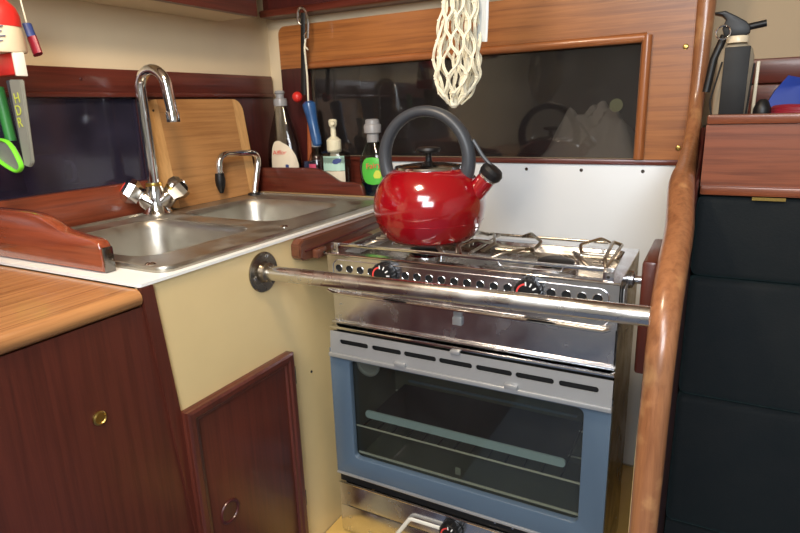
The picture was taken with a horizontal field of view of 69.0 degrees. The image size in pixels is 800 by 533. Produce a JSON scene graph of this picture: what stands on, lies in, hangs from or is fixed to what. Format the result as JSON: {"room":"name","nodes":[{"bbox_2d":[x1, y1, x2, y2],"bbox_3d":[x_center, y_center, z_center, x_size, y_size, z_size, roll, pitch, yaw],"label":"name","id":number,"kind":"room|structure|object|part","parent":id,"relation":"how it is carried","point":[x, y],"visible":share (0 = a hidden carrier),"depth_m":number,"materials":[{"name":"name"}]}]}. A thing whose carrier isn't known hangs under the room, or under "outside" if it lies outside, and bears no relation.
{"room":"ship interior","nodes":[
{"label":"ship interior","id":0,"kind":"room"},
{"bbox_2d":[0,87,16,140],"bbox_3d":[-0.624,-0.240,0.919,0.023,0.084,0.016,6,17,28],"label":"handle","id":1,"kind":"object","parent":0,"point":[6,121],"visible":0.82,"depth_m":0.92,"materials":[{"name":"green plastic"}]},
{"bbox_2d":[0,0,270,275],"bbox_3d":[-0.905,0.123,0.573,0.012,1.720,2.450,6,17,28],"label":"wall","id":2,"kind":"structure","parent":0,"point":[69,33],"depth_m":1.16,"materials":[{"name":"beige paint"}]},
{"bbox_2d":[0,98,146,272],"bbox_3d":[-0.540,-0.121,0.808,0.362,0.231,0.714,6,17,28],"label":"window","id":3,"kind":"structure","parent":2,"relation":"in","point":[79,143],"depth_m":1.03,"materials":[{"name":"glass"}]},
{"bbox_3d":[-0.525,-0.044,0.827,0.338,0.072,0.018,6,17,28],"label":"fiddle rail","id":4,"kind":"part","parent":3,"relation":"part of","materials":[{"name":"brown wood"}]},
{"bbox_2d":[0,180,146,226],"bbox_3d":[-0.678,-0.064,0.929,0.020,0.068,0.760,6,17,28],"label":"trim","id":5,"kind":"structure","parent":2,"relation":"attached to","point":[94,204],"depth_m":1.07,"materials":[{"name":"brown wood"}]},
{"bbox_2d":[0,65,272,97],"bbox_3d":[-0.624,-0.313,0.985,0.016,0.052,1.227,6,17,28],"label":"trim","id":6,"kind":"structure","parent":2,"relation":"attached to","point":[39,78],"depth_m":1.11,"materials":[{"name":"brown wood"}]},
{"bbox_2d":[5,91,274,96],"bbox_3d":[-0.615,-0.292,0.986,0.005,0.009,1.227,6,17,28],"label":"trim","id":7,"kind":"structure","parent":2,"relation":"attached to","point":[28,94],"depth_m":1.12,"materials":[{"name":"brown wood"}]},
{"bbox_2d":[78,0,256,20],"bbox_3d":[-0.674,-0.601,0.721,0.114,0.413,1.275,6,17,28],"label":"locker","id":8,"kind":"object","parent":2,"relation":"attached to","point":[213,10],"visible":1,"depth_m":1.18,"materials":[{"name":"brown wood"}]},
{"bbox_2d":[0,0,27,53],"bbox_3d":[-0.585,-0.364,0.837,0.070,0.110,0.069,6,17,28],"label":"float","id":9,"kind":"object","parent":8,"relation":"hanging from","point":[12,39],"visible":0.95,"depth_m":0.83,"materials":[{"name":"white plastic"}]},
{"bbox_2d":[0,52,27,76],"bbox_3d":[-0.580,-0.298,0.862,0.066,0.033,0.018,6,17,28],"label":"clip","id":10,"kind":"object","parent":9,"relation":"hanging from","point":[13,63],"visible":1,"depth_m":0.85,"materials":[{"name":"plastic"}]},
{"bbox_2d":[6,80,34,166],"bbox_3d":[-0.566,-0.215,0.876,0.042,0.128,0.012,6,17,28],"label":"sheath","id":11,"kind":"object","parent":10,"relation":"hanging from","point":[16,88],"visible":1,"depth_m":0.87,"materials":[{"name":"grey plastic"}]},
{"bbox_2d":[0,138,23,172],"bbox_3d":[-0.613,-0.173,0.904,0.079,0.053,0.009,6,17,28],"label":"clip","id":12,"kind":"object","parent":11,"relation":"attached to","point":[10,158],"visible":1,"depth_m":0.90,"materials":[{"name":"green plastic"}]},
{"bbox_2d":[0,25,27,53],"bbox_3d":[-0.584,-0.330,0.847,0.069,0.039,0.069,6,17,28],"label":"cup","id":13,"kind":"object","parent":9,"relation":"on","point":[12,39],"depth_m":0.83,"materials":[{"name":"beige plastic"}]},
{"bbox_2d":[20,0,42,56],"bbox_3d":[-0.556,-0.374,0.872,0.030,0.112,0.014,6,17,28],"label":"screwdriver","id":14,"kind":"object","parent":8,"relation":"hanging from","point":[32,39],"visible":1,"depth_m":0.88,"materials":[{"name":"red plastic"}]},
{"bbox_2d":[135,97,276,190],"bbox_3d":[-0.428,-0.277,1.367,0.012,0.233,0.412,6,17,28],"label":"wall panel","id":15,"kind":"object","parent":2,"relation":"attached to","point":[259,114],"depth_m":1.47,"materials":[{"name":"brown wood"}]},
{"bbox_2d":[266,0,641,466],"bbox_3d":[0.162,-0.159,1.483,1.005,1.720,0.260,6,17,28],"label":"wall","id":16,"kind":"structure","parent":0,"point":[519,102],"depth_m":1.50,"materials":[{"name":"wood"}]},
{"bbox_2d":[281,68,316,167],"bbox_3d":[-0.257,-0.352,1.499,0.085,0.298,0.012,6,17,28],"label":"trim","id":17,"kind":"structure","parent":16,"relation":"attached to","point":[295,117],"depth_m":1.49,"materials":[{"name":"brown wood"}]},
{"bbox_2d":[315,155,361,182],"bbox_3d":[-0.158,-0.239,1.478,0.300,0.084,0.013,6,17,28],"label":"trim","id":18,"kind":"structure","parent":16,"relation":"attached to","point":[351,167],"depth_m":1.45,"materials":[{"name":"brown wood"}]},
{"bbox_2d":[259,0,430,19],"bbox_3d":[0.084,-0.756,1.166,0.955,0.396,0.056,6,17,28],"label":"locker","id":19,"kind":"object","parent":16,"relation":"attached to","point":[272,9],"visible":1,"depth_m":1.35,"materials":[{"name":"brown wood"}]},
{"bbox_2d":[292,13,305,101],"bbox_3d":[-0.242,-0.494,1.381,0.046,0.200,0.025,6,17,28],"label":"strap","id":20,"kind":"object","parent":19,"relation":"hanging from","point":[297,96],"visible":1,"depth_m":1.39,"materials":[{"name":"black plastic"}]},
{"bbox_2d":[296,6,308,39],"bbox_3d":[-0.226,-0.565,1.356,0.033,0.078,0.006,6,17,28],"label":"carabiner","id":21,"kind":"object","parent":19,"relation":"hanging from","point":[300,7],"visible":1,"depth_m":1.35,"materials":[{"name":"silver metal"}]},
{"bbox_2d":[302,39,321,145],"bbox_3d":[-0.215,-0.414,1.394,0.044,0.249,0.032,6,17,28],"label":"screwdriver","id":22,"kind":"object","parent":21,"relation":"hanging from","point":[309,107],"visible":1,"depth_m":1.40,"materials":[{"name":"blue plastic"}]},
{"bbox_2d":[307,32,652,159],"bbox_3d":[0.122,-0.357,1.278,0.786,0.230,0.026,6,17,28],"label":"window","id":23,"kind":"structure","parent":16,"relation":"in","point":[646,39],"depth_m":1.13,"materials":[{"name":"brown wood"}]},
{"bbox_3d":[0.113,-0.458,1.249,0.777,0.021,0.016,6,17,28],"label":"frame","id":24,"kind":"part","parent":23,"relation":"part of","materials":[{"name":"brown wood"}]},
{"bbox_3d":[0.458,-0.316,1.097,0.018,0.226,0.018,6,17,28],"label":"frame","id":25,"kind":"part","parent":23,"relation":"part of","materials":[{"name":"brown wood"}]},
{"bbox_2d":[278,0,696,159],"bbox_3d":[0.119,-0.399,1.273,0.948,0.315,0.014,6,17,28],"label":"wood panel","id":26,"kind":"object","parent":16,"relation":"attached to","point":[671,23],"depth_m":1.13,"materials":[{"name":"brown wood"}]},
{"bbox_2d":[314,155,677,165],"bbox_3d":[0.162,-0.238,1.296,0.863,0.010,0.018,6,17,28],"label":"trim","id":27,"kind":"structure","parent":16,"relation":"attached to","point":[346,158],"depth_m":1.22,"materials":[{"name":"brown wood"}]},
{"bbox_2d":[392,161,675,464],"bbox_3d":[0.264,0.095,1.338,0.638,0.659,0.014,6,17,28],"label":"backsplash","id":28,"kind":"structure","parent":16,"relation":"attached to","point":[625,204],"depth_m":1.21,"materials":[{"name":"silver metal"}]},
{"bbox_2d":[540,101,634,157],"bbox_3d":[0.417,-0.292,1.254,0.200,0.124,0.130,6,17,28],"label":"cloth","id":29,"kind":"object","parent":16,"relation":"on","point":[601,131],"visible":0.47,"depth_m":1.22,"materials":[{"name":"grey fabric"}]},
{"bbox_2d":[628,0,716,532],"bbox_3d":[0.441,0.113,0.961,0.056,1.451,0.671,6,17,28],"label":"post","id":30,"kind":"object","parent":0,"point":[666,268],"visible":0.95,"depth_m":0.73,"materials":[{"name":"brown wood"}]},
{"bbox_3d":[0.433,0.327,0.984,0.022,1.023,0.564,6,17,28],"label":"panel","id":31,"kind":"part","parent":30,"relation":"part of","materials":[{"name":"brown wood"}]},
{"bbox_2d":[701,0,799,127],"bbox_3d":[1.167,-0.042,0.930,1.320,1.720,0.020,6,17,28],"label":"wall","id":32,"kind":"structure","parent":0,"point":[780,38],"depth_m":1.08,"materials":[{"name":"beige paint"}]},
{"bbox_2d":[699,113,799,201],"bbox_3d":[1.096,-0.144,0.724,1.271,0.124,0.344,6,17,28],"label":"locker","id":33,"kind":"object","parent":32,"relation":"attached to","point":[757,156],"visible":1,"depth_m":0.85,"materials":[{"name":"brown wood"}]},
{"bbox_2d":[702,11,766,114],"bbox_3d":[0.534,-0.320,0.934,0.080,0.168,0.060,6,17,28],"label":"fire extinguisher","id":34,"kind":"object","parent":33,"relation":"on","point":[735,67],"visible":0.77,"depth_m":0.91,"materials":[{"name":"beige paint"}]},
{"bbox_3d":[0.525,-0.286,0.916,0.035,0.114,0.005,6,17,28],"label":"plate","id":35,"kind":"part","parent":34,"relation":"part of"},
{"bbox_3d":[0.551,-0.373,0.899,0.027,0.014,0.010,6,17,28],"label":"lever","id":36,"kind":"part","parent":34,"relation":"part of","materials":[{"name":"black plastic"}]},
{"bbox_2d":[750,61,760,113],"bbox_3d":[0.583,-0.288,0.956,0.005,0.092,0.040,6,17,28],"label":"card","id":37,"kind":"object","parent":33,"relation":"on","point":[757,67],"visible":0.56,"depth_m":0.94,"materials":[{"name":"white paper"}]},
{"bbox_2d":[752,99,770,113],"bbox_3d":[0.554,-0.239,0.891,0.024,0.034,0.024,6,17,28],"label":"torch","id":38,"kind":"object","parent":33,"relation":"on","point":[763,105],"visible":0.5,"depth_m":0.88,"materials":[{"name":"plastic"}]},
{"bbox_2d":[768,75,799,106],"bbox_3d":[0.629,-0.279,0.932,0.075,0.051,0.090,6,17,28],"label":"bag","id":39,"kind":"object","parent":33,"relation":"on","point":[788,91],"visible":0.76,"depth_m":0.90,"materials":[{"name":"fabric"}]},
{"bbox_2d":[771,104,799,112],"bbox_3d":[0.611,-0.232,0.873,0.110,0.026,0.042,6,17,28],"label":"rope","id":40,"kind":"object","parent":33,"relation":"on","point":[783,108],"visible":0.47,"depth_m":0.87,"materials":[{"name":"fabric"}]},
{"bbox_2d":[748,56,799,113],"bbox_3d":[1.180,-0.280,0.831,1.249,0.106,0.017,6,17,28],"label":"boards","id":41,"kind":"object","parent":32,"relation":"attached to","point":[772,70],"visible":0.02,"depth_m":1.07,"materials":[{"name":"brown wood"}]},
{"bbox_3d":[0.033,-0.661,0.026,2.595,0.020,2.800,6,17,28],"label":"ceiling","id":42,"kind":"structure","parent":0,"visible":0},
{"bbox_2d":[431,0,488,107],"bbox_3d":[0.089,-0.570,0.914,0.068,0.619,0.084,-13,19,-35],"label":"net bag","id":43,"kind":"object","parent":42,"relation":"hanging from","point":[467,9],"visible":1,"depth_m":0.96,"materials":[{"name":"white fabric"}]},
{"bbox_3d":[0.188,1.043,0.375,2.315,0.020,2.700,6,17,28],"label":"floor","id":44,"kind":"structure","parent":0,"visible":0},
{"bbox_2d":[0,306,194,532],"bbox_3d":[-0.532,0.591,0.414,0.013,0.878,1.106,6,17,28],"label":"base cabinet","id":45,"kind":"object","parent":44,"relation":"on","point":[87,445],"visible":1,"depth_m":0.66,"materials":[{"name":"brown wood"}]},
{"bbox_2d":[0,266,142,354],"bbox_3d":[-0.743,0.145,0.361,0.425,0.022,1.036,6,17,28],"label":"teak top","id":46,"kind":"object","parent":45,"relation":"on","point":[35,307],"visible":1,"depth_m":0.66,"materials":[{"name":"brown wood"}]},
{"bbox_2d":[135,212,380,532],"bbox_3d":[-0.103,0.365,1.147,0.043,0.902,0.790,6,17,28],"label":"base cabinet","id":47,"kind":"object","parent":44,"relation":"on","point":[244,373],"depth_m":0.89,"materials":[{"name":"beige paint"}]},
{"bbox_2d":[0,208,373,287],"bbox_3d":[-0.313,-0.094,1.131,0.428,0.004,0.790,6,17,28],"label":"countertop","id":48,"kind":"structure","parent":47,"relation":"on","point":[121,276],"depth_m":0.78,"materials":[{"name":"white laminate"}]},
{"bbox_2d":[119,64,189,215],"bbox_3d":[-0.489,-0.240,1.126,0.133,0.287,0.088,-6,16,-16],"label":"mixer tap","id":49,"kind":"object","parent":48,"relation":"on","point":[156,199],"visible":1,"depth_m":1.14,"materials":[{"name":"silver metal"}]},
{"bbox_3d":[-0.530,-0.148,1.151,0.050,0.051,0.044,-13,19,-36],"label":"knob","id":50,"kind":"part","parent":49,"relation":"part of","materials":[{"name":"silver metal"}]},
{"bbox_3d":[-0.462,-0.268,1.120,0.094,0.231,0.023,5,16,22],"label":"spout","id":51,"kind":"part","parent":49,"relation":"part of","materials":[{"name":"silver metal"}]},
{"bbox_3d":[-0.452,-0.158,1.179,0.050,0.051,0.044,-13,19,-36],"label":"knob","id":52,"kind":"part","parent":49,"relation":"part of","materials":[{"name":"silver metal"}]},
{"bbox_2d":[64,192,373,288],"bbox_3d":[-0.334,-0.027,1.107,0.409,0.135,0.608,6,17,28],"label":"double sink","id":53,"kind":"object","parent":48,"relation":"in","point":[195,234],"visible":0.52,"depth_m":1.09,"materials":[{"name":"silver metal"}]},
{"bbox_3d":[-0.412,0.011,0.988,0.270,0.130,0.238,6,17,28],"label":"bowl","id":54,"kind":"part","parent":53,"relation":"part of","materials":[{"name":"silver metal"}]},
{"bbox_2d":[148,99,253,207],"bbox_3d":[-0.440,-0.261,1.311,0.044,0.224,0.276,6,17,28],"label":"cutting board","id":55,"kind":"object","parent":53,"relation":"on","point":[188,149],"visible":0.69,"depth_m":1.29,"materials":[{"name":"brown wood"}]},
{"bbox_3d":[-0.283,-0.056,1.218,0.270,0.130,0.228,6,17,28],"label":"bowl","id":56,"kind":"part","parent":53,"relation":"part of","materials":[{"name":"silver metal"}]},
{"bbox_2d":[215,150,260,195],"bbox_3d":[-0.376,-0.216,1.362,0.032,0.112,0.148,6,17,28],"label":"water tap","id":57,"kind":"object","parent":48,"relation":"on","point":[220,181],"visible":1,"depth_m":1.34,"materials":[{"name":"silver metal"}]},
{"bbox_2d":[268,90,302,166],"bbox_3d":[-0.294,-0.312,1.454,0.099,0.246,0.070,6,17,28],"label":"bottle","id":58,"kind":"object","parent":48,"relation":"on","point":[283,155],"visible":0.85,"depth_m":1.44,"materials":[{"name":"clear plastic"}]},
{"bbox_2d":[307,123,311,160],"bbox_3d":[-0.228,-0.291,1.467,0.012,0.194,0.025,9,18,34],"label":"wooden stick","id":59,"kind":"object","parent":48,"relation":"on","point":[309,146],"visible":0.31,"depth_m":1.46,"materials":[{"name":"orange wood"}]},
{"bbox_2d":[304,161,315,167],"bbox_3d":[-0.223,-0.226,1.455,0.020,0.075,0.024,6,17,28],"label":"box","id":60,"kind":"object","parent":48,"relation":"on","point":[306,163],"visible":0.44,"depth_m":1.44,"materials":[{"name":"blue"}]},
{"bbox_2d":[259,167,365,195],"bbox_3d":[-0.216,-0.204,1.393,0.308,0.064,0.012,6,17,28],"label":"rack","id":61,"kind":"object","parent":48,"relation":"on","point":[274,179],"visible":0.95,"depth_m":1.39,"materials":[{"name":"brown wood"}]},
{"bbox_2d":[308,141,323,167],"bbox_3d":[-0.204,-0.248,1.437,0.043,0.125,0.044,6,17,28],"label":"clear bottle","id":62,"kind":"object","parent":48,"relation":"on","point":[312,145],"visible":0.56,"depth_m":1.42,"materials":[{"name":"plastic"}]},
{"bbox_2d":[261,191,373,197],"bbox_3d":[-0.177,-0.165,1.360,0.390,0.005,0.026,6,17,28],"label":"bead","id":63,"kind":"object","parent":48,"relation":"on","point":[261,191],"visible":0.18,"depth_m":1.37,"materials":[{"name":"beige laminate"}]},
{"bbox_2d":[319,119,351,181],"bbox_3d":[-0.157,-0.265,1.399,0.083,0.175,0.059,6,17,28],"label":"soap dispenser","id":64,"kind":"object","parent":48,"relation":"on","point":[334,164],"visible":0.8,"depth_m":1.38,"materials":[{"name":"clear plastic"}]},
{"bbox_2d":[360,119,381,195],"bbox_3d":[-0.060,-0.250,1.337,0.057,0.173,0.067,-9,17,-25],"label":"bottle","id":65,"kind":"object","parent":48,"relation":"on","point":[370,173],"visible":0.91,"depth_m":1.32,"materials":[{"name":"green plastic"}]},
{"bbox_2d":[373,170,380,177],"bbox_3d":[-0.052,-0.209,1.321,0.019,0.018,0.002,0,15,6],"label":"print","id":66,"kind":"object","parent":65,"relation":"attached to","point":[376,173],"depth_m":1.32},
{"bbox_3d":[-0.253,0.364,0.866,0.005,0.038,0.038,6,17,28],"label":"finger pull","id":67,"kind":"part","parent":47,"relation":"part of","materials":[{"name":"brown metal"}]},
{"bbox_3d":[-0.230,0.364,0.920,0.010,0.410,0.223,6,17,28],"label":"door","id":68,"kind":"part","parent":47,"relation":"part of","materials":[{"name":"brown wood"}]},
{"bbox_3d":[-0.223,0.365,0.916,0.007,0.410,0.223,6,17,28],"label":"moulding","id":69,"kind":"part","parent":47,"relation":"part of","materials":[{"name":"brown wood"}]},
{"bbox_3d":[-0.086,-0.064,1.077,0.033,0.036,0.328,6,17,28],"label":"worktop edge rail","id":70,"kind":"part","parent":47,"relation":"part of","materials":[{"name":"brown wood"}]},
{"bbox_2d":[338,233,371,247],"bbox_3d":[-0.085,-0.042,1.082,0.033,0.024,0.090,6,17,28],"label":"block","id":71,"kind":"object","parent":47,"relation":"attached to","point":[365,234],"visible":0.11,"depth_m":1.07,"materials":[{"name":"brown wood"}]},
{"bbox_2d":[249,252,650,326],"bbox_3d":[0.032,0.035,0.766,0.550,0.063,0.063,6,17,28],"label":"grab rail","id":72,"kind":"object","parent":47,"relation":"attached to","point":[264,271],"visible":1,"depth_m":0.74,"materials":[{"name":"silver metal"}]},
{"bbox_2d":[326,465,633,532],"bbox_3d":[0.194,0.504,1.177,0.540,0.038,0.527,6,17,28],"label":"floor","id":73,"kind":"structure","parent":47,"relation":"attached to","point":[627,471],"depth_m":1.16,"materials":[{"name":"brown wood"}]},
{"bbox_2d":[326,231,641,532],"bbox_3d":[0.140,0.234,1.009,0.494,0.575,0.223,6,17,28],"label":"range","id":74,"kind":"object","parent":73,"relation":"on","point":[457,418],"visible":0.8,"depth_m":0.95,"materials":[{"name":"silver metal"}]},
{"bbox_3d":[-0.062,0.204,1.131,0.002,0.518,0.190,6,17,28],"label":"panel","id":75,"kind":"part","parent":74,"relation":"part of","materials":[{"name":"blue metal"}]},
{"bbox_3d":[-0.026,0.012,0.918,0.037,0.037,0.019,6,17,28],"label":"control knob","id":76,"kind":"part","parent":74,"relation":"part of","materials":[{"name":"black plastic"}]},
{"bbox_3d":[0.097,0.499,1.004,0.471,0.055,0.003,6,17,28],"label":"drawer","id":77,"kind":"part","parent":74,"relation":"part of","materials":[{"name":"silver metal"}]},
{"bbox_3d":[0.036,0.469,1.023,0.113,0.060,0.008,6,17,28],"label":"lifting handle","id":78,"kind":"part","parent":74,"relation":"part of","materials":[{"name":"white plastic"}]},
{"bbox_3d":[0.095,0.448,0.991,0.471,0.048,0.002,6,17,28],"label":"panel","id":79,"kind":"part","parent":74,"relation":"part of","materials":[{"name":"silver metal"}]},
{"bbox_3d":[0.045,-0.022,0.995,0.068,0.008,0.068,6,17,28],"label":"burner","id":80,"kind":"part","parent":74,"relation":"part of","materials":[{"name":"silver metal"}]},
{"bbox_2d":[373,105,501,245],"bbox_3d":[0.047,-0.150,0.938,0.184,0.212,0.184,-6,16,-16],"label":"kettle","id":81,"kind":"object","parent":74,"relation":"on","point":[427,203],"visible":1,"depth_m":0.89,"materials":[{"name":"red metal"}]},
{"bbox_3d":[0.040,-0.187,0.931,0.170,0.136,0.023,6,17,28],"label":"handle","id":82,"kind":"part","parent":81,"relation":"part of","materials":[{"name":"grey plastic"}]},
{"bbox_3d":[0.046,-0.163,0.934,0.101,0.008,0.101,6,17,28],"label":"lid","id":83,"kind":"part","parent":81,"relation":"part of","materials":[{"name":"silver metal"}]},
{"bbox_3d":[0.045,-0.179,0.930,0.039,0.026,0.039,6,17,28],"label":"lid knob","id":84,"kind":"part","parent":81,"relation":"part of","materials":[{"name":"black plastic"}]},
{"bbox_3d":[0.125,-0.173,0.887,0.034,0.042,0.006,6,17,28],"label":"whistle lever","id":85,"kind":"part","parent":81,"relation":"part of","materials":[{"name":"silver metal"}]},
{"bbox_3d":[0.117,-0.114,0.909,0.065,0.070,0.035,6,17,28],"label":"spout","id":86,"kind":"part","parent":81,"relation":"part of","materials":[{"name":"red metal"}]},
{"bbox_3d":[0.086,0.450,0.984,0.037,0.037,0.019,6,17,28],"label":"control knob","id":87,"kind":"part","parent":74,"relation":"part of","materials":[{"name":"black plastic"}]},
{"bbox_2d":[329,323,615,532],"bbox_3d":[0.132,0.242,1.016,0.474,0.294,0.212,6,17,28],"label":"oven","id":88,"kind":"object","parent":74,"relation":"in","point":[516,439],"depth_m":0.99,"materials":[{"name":"blue metal"}]},
{"bbox_3d":[0.083,0.031,0.874,0.464,0.065,0.002,6,17,28],"label":"control panel","id":89,"kind":"part","parent":74,"relation":"part of","materials":[{"name":"silver metal"}]},
{"bbox_3d":[0.089,0.088,0.894,0.458,0.056,0.002,6,17,28],"label":"plate","id":90,"kind":"part","parent":74,"relation":"part of","materials":[{"name":"silver metal"}]},
{"bbox_2d":[328,233,639,284],"bbox_3d":[0.130,-0.033,0.949,0.464,0.022,0.204,6,17,28],"label":"cooktop","id":91,"kind":"object","parent":74,"relation":"in","point":[497,259],"depth_m":0.91,"materials":[{"name":"silver metal"}]},
{"bbox_3d":[0.178,0.035,0.810,0.037,0.037,0.019,6,17,28],"label":"control knob","id":92,"kind":"part","parent":74,"relation":"part of","materials":[{"name":"black plastic"}]},
{"bbox_3d":[0.239,-0.001,0.892,0.068,0.008,0.068,6,17,28],"label":"burner","id":93,"kind":"part","parent":74,"relation":"part of","materials":[{"name":"silver metal"}]},
{"bbox_3d":[0.344,0.249,0.916,0.002,0.518,0.190,6,17,28],"label":"panel","id":94,"kind":"part","parent":74,"relation":"part of","materials":[{"name":"silver metal"}]},
{"bbox_3d":[0.186,0.203,1.105,0.464,0.518,0.002,6,17,28],"label":"panel","id":95,"kind":"part","parent":74,"relation":"part of","materials":[{"name":"silver metal"}]},
{"bbox_2d":[664,514,720,532],"bbox_3d":[1.114,0.661,0.929,1.270,0.368,0.296,6,17,28],"label":"settee","id":96,"kind":"object","parent":44,"relation":"on","point":[671,526],"visible":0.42,"depth_m":1.04,"materials":[{"name":"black fabric"}]},
{"bbox_2d":[666,389,799,532],"bbox_3d":[1.056,0.386,0.762,1.272,0.249,0.100,6,17,28],"label":"cushion","id":97,"kind":"object","parent":96,"relation":"on","point":[735,466],"visible":0.75,"depth_m":0.97,"materials":[{"name":"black fabric"}]},
{"bbox_2d":[678,271,799,413],"bbox_3d":[1.048,0.166,0.702,1.272,0.206,0.100,6,17,28],"label":"cushion","id":98,"kind":"object","parent":97,"relation":"on","point":[741,338],"visible":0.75,"depth_m":0.92,"materials":[{"name":"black fabric"}]},
{"bbox_2d":[691,194,799,284],"bbox_3d":[1.043,0.003,0.659,1.272,0.130,0.098,6,17,28],"label":"cushion","id":99,"kind":"object","parent":98,"relation":"on","point":[736,237],"visible":0.79,"depth_m":0.88,"materials":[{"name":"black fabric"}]}
]}

